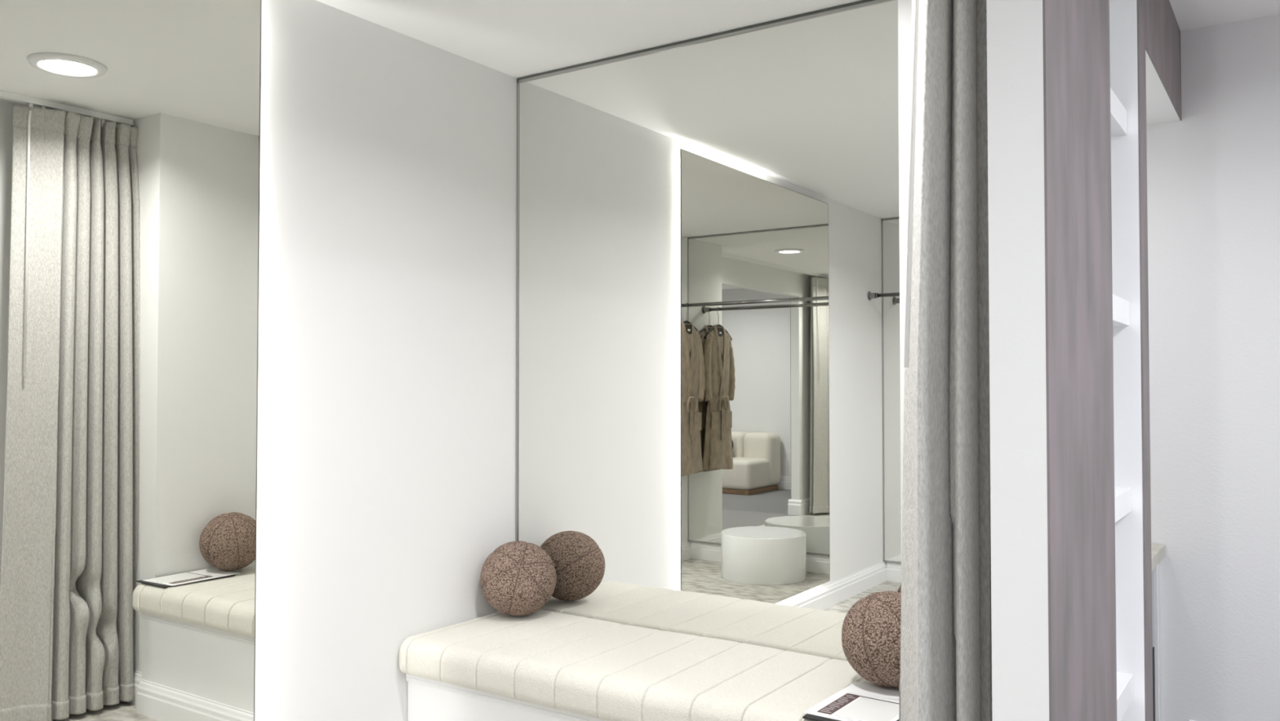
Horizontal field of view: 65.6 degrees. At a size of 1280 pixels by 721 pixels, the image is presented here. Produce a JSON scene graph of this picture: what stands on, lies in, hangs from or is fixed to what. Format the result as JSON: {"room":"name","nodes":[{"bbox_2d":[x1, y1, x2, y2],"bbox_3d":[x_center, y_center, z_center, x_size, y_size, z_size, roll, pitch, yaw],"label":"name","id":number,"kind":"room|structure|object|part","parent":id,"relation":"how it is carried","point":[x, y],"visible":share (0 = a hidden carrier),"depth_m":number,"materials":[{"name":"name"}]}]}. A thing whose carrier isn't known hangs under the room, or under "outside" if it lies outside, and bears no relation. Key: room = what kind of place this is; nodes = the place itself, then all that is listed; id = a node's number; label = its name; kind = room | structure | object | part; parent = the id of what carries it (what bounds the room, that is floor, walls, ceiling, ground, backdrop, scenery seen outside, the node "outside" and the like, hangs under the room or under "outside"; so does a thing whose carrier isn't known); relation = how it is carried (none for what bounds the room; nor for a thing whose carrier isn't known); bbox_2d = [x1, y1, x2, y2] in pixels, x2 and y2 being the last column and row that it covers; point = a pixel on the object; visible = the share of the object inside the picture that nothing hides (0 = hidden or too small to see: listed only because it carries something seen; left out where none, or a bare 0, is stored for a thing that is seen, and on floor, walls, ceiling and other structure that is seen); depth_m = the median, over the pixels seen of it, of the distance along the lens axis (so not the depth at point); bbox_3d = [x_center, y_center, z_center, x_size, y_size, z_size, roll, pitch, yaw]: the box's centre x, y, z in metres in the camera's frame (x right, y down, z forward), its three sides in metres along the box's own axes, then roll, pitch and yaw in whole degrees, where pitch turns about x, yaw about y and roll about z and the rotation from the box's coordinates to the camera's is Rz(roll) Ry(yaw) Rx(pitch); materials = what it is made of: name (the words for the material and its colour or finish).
{"room":"clothing store","nodes":[
{"label":"clothing store","id":0,"kind":"room"},
{"bbox_2d":[254,0,516,720],"bbox_3d":[-1.516,0.147,2.048,0.100,2.400,3.895,-1,-2,34],"label":"wall","id":1,"kind":"structure","parent":0,"point":[386,435],"depth_m":3.01,"materials":[{"name":"white paint"}]},
{"bbox_2d":[0,0,261,720],"bbox_3d":[-1.490,0.090,1.971,0.030,2.194,1.646,-1,-2,34],"label":"wall mirror","id":2,"kind":"object","parent":1,"relation":"attached to","point":[130,130],"visible":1,"depth_m":2.36,"materials":[{"name":"clear mirror glass"}]},
{"bbox_2d":[315,0,862,78],"bbox_3d":[-0.725,-1.115,1.545,2.006,0.100,3.895,-1,-2,34],"label":"ceiling","id":3,"kind":"structure","parent":0,"point":[516,38],"depth_m":3.03,"materials":[{"name":"white paint"}]},
{"bbox_3d":[0.022,-1.063,1.092,0.028,0.024,2.680,-1,-2,34],"label":"track","id":4,"kind":"object","parent":3,"relation":"attached to","visible":0},
{"bbox_2d":[898,0,992,720],"bbox_3d":[0.634,0.147,1.992,0.246,2.356,0.520,-1,-2,40],"label":"curtain","id":5,"kind":"object","parent":4,"relation":"hanging from","point":[946,617],"visible":0.8,"depth_m":1.83,"materials":[{"name":"fabric"}]},
{"bbox_2d":[897,0,911,556],"bbox_3d":[0.768,0.159,2.514,0.032,2.400,0.550,-1,-2,34],"label":"wall","id":6,"kind":"structure","parent":0,"point":[904,6],"depth_m":2.30,"materials":[{"name":"white paint"}]},
{"bbox_2d":[986,0,1182,720],"bbox_3d":[-0.111,0.068,1.074,0.680,2.514,6.056,-1,-2,34],"label":"wall","id":7,"kind":"structure","parent":0,"point":[1077,205],"depth_m":1.69,"materials":[{"name":"paint"}]},
{"bbox_2d":[1109,0,1145,720],"bbox_3d":[0.982,0.128,2.462,0.411,2.460,0.498,-1,-2,34],"label":"shelving unit","id":8,"kind":"object","parent":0,"point":[1129,571],"visible":0.17,"depth_m":2.56,"materials":[{"name":"white paint"}]},
{"bbox_2d":[1110,87,1127,137],"bbox_3d":[0.977,-0.616,2.482,0.370,0.062,0.459,-1,-2,34],"label":"niche shelf","id":9,"kind":"object","parent":8,"relation":"attached to","point":[1117,112],"visible":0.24,"depth_m":2.47,"materials":[{"name":"white paint"}]},
{"bbox_2d":[1112,293,1128,325],"bbox_3d":[0.977,-0.123,2.470,0.370,0.062,0.459,-1,-2,34],"label":"niche shelf","id":10,"kind":"object","parent":8,"relation":"attached to","point":[1120,306],"visible":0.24,"depth_m":2.45,"materials":[{"name":"white paint"}]},
{"bbox_2d":[1114,486,1131,522],"bbox_3d":[0.977,0.354,2.459,0.370,0.062,0.459,-1,-2,34],"label":"niche shelf","id":11,"kind":"object","parent":8,"relation":"attached to","point":[1122,495],"visible":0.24,"depth_m":2.44,"materials":[{"name":"white paint"}]},
{"bbox_2d":[1116,671,1133,720],"bbox_3d":[0.977,0.829,2.448,0.370,0.062,0.459,-1,-2,34],"label":"niche shelf","id":12,"kind":"object","parent":8,"relation":"attached to","point":[1124,680],"visible":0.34,"depth_m":2.44,"materials":[{"name":"white paint"}]},
{"bbox_2d":[1146,13,1279,720],"bbox_3d":[2.803,0.110,2.822,3.600,2.514,0.100,-1,-2,34],"label":"wall","id":13,"kind":"structure","parent":0,"point":[1213,174],"depth_m":3.34,"materials":[{"name":"white paint"}]},
{"bbox_2d":[1168,0,1279,31],"bbox_3d":[1.388,-1.261,0.156,2.934,0.100,6.156,-1,-2,34],"label":"ceiling","id":14,"kind":"structure","parent":0,"point":[1189,15],"depth_m":3.24,"materials":[{"name":"white paint"}]},
{"bbox_3d":[-0.726,1.365,1.487,2.006,0.060,3.895,-1,-2,34],"label":"floor","id":15,"kind":"structure","parent":0,"visible":0},
{"bbox_2d":[405,673,606,720],"bbox_3d":[0.058,1.165,2.868,1.564,0.404,0.526,-1,-2,34],"label":"bench","id":16,"kind":"object","parent":15,"relation":"on","point":[428,700],"visible":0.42,"depth_m":2.97,"materials":[{"name":"white"}]},
{"bbox_3d":[-0.075,1.170,2.671,1.564,0.385,0.010,-1,-2,34],"label":"panel","id":17,"kind":"part","parent":16,"relation":"part of","materials":[{"name":"white"}]},
{"bbox_2d":[399,608,898,720],"bbox_3d":[0.049,0.906,2.860,1.560,0.114,0.562,-1,-2,34],"label":"bench cushion","id":18,"kind":"object","parent":16,"relation":"on","point":[594,668],"visible":0.9,"depth_m":2.78,"materials":[{"name":"beige fabric"}]},
{"bbox_2d":[480,540,556,616],"bbox_3d":[-0.409,0.732,3.348,0.255,0.244,0.255,-1,-2,34],"label":"cushion","id":19,"kind":"object","parent":18,"relation":"on","point":[517,578],"visible":1,"depth_m":3.26,"materials":[{"name":"fabric"}]},
{"bbox_2d":[802,684,898,720],"bbox_3d":[0.547,0.837,2.396,0.204,0.004,0.300,-1,-2,33],"label":"folder","id":20,"kind":"object","parent":18,"relation":"on","point":[807,716],"visible":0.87,"depth_m":2.32,"materials":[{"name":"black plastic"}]},
{"bbox_2d":[803,681,899,720],"bbox_3d":[0.556,0.834,2.415,0.200,0.002,0.300,-1,-2,36],"label":"magazine","id":21,"kind":"object","parent":20,"relation":"on","point":[842,705],"visible":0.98,"depth_m":2.38,"materials":[{"name":"white paper"}]},
{"bbox_2d":[851,682,899,699],"bbox_3d":[0.618,0.834,2.506,0.150,0.002,0.100,-1,-1,26],"label":"card","id":22,"kind":"object","parent":21,"relation":"on","point":[866,689],"visible":0.68,"depth_m":2.51,"materials":[{"name":"white paper"}]},
{"bbox_2d":[841,591,901,687],"bbox_3d":[0.645,0.716,2.565,0.248,0.237,0.248,-1,-2,34],"label":"cushion","id":23,"kind":"object","parent":18,"relation":"on","point":[871,628],"visible":0.63,"depth_m":2.49,"materials":[{"name":"fabric"}]},
{"bbox_3d":[1.362,1.333,0.112,2.994,0.060,6.156,-1,-2,34],"label":"floor","id":24,"kind":"structure","parent":0,"visible":0},
{"bbox_2d":[1151,564,1159,720],"bbox_3d":[1.301,1.022,3.204,0.569,0.708,0.903,-1,-2,34],"label":"base cabinet","id":25,"kind":"object","parent":24,"relation":"on","point":[1155,614],"visible":0.12,"depth_m":3.40,"materials":[{"name":"grey paint"}]},
{"bbox_3d":[1.619,1.016,3.200,0.020,0.660,0.417,-1,-2,34],"label":"cabinet door","id":26,"kind":"part","parent":25,"relation":"part of","materials":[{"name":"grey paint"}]},
{"bbox_3d":[1.702,1.090,3.296,0.009,0.275,0.030,-1,-2,34],"label":"door handle","id":27,"kind":"part","parent":25,"relation":"part of","materials":[{"name":"black metal"}]},
{"bbox_2d":[1151,542,1164,570],"bbox_3d":[1.308,0.646,3.207,0.592,0.042,0.907,-1,-2,34],"label":"countertop","id":28,"kind":"structure","parent":25,"relation":"on","point":[1157,550],"depth_m":3.29,"materials":[{"name":"beige stone"}]},
{"bbox_3d":[0.235,0.174,3.155,1.568,2.400,0.082,-1,-2,34],"label":"wall","id":29,"kind":"structure","parent":0,"visible":0},
{"bbox_2d":[515,0,901,661],"bbox_3d":[0.209,-0.027,3.119,1.567,1.999,0.010,-1,-2,34],"label":"wall mirror","id":30,"kind":"object","parent":29,"relation":"attached to","point":[708,353],"visible":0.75,"depth_m":3.09,"materials":[{"name":"clear glass"}]}
]}

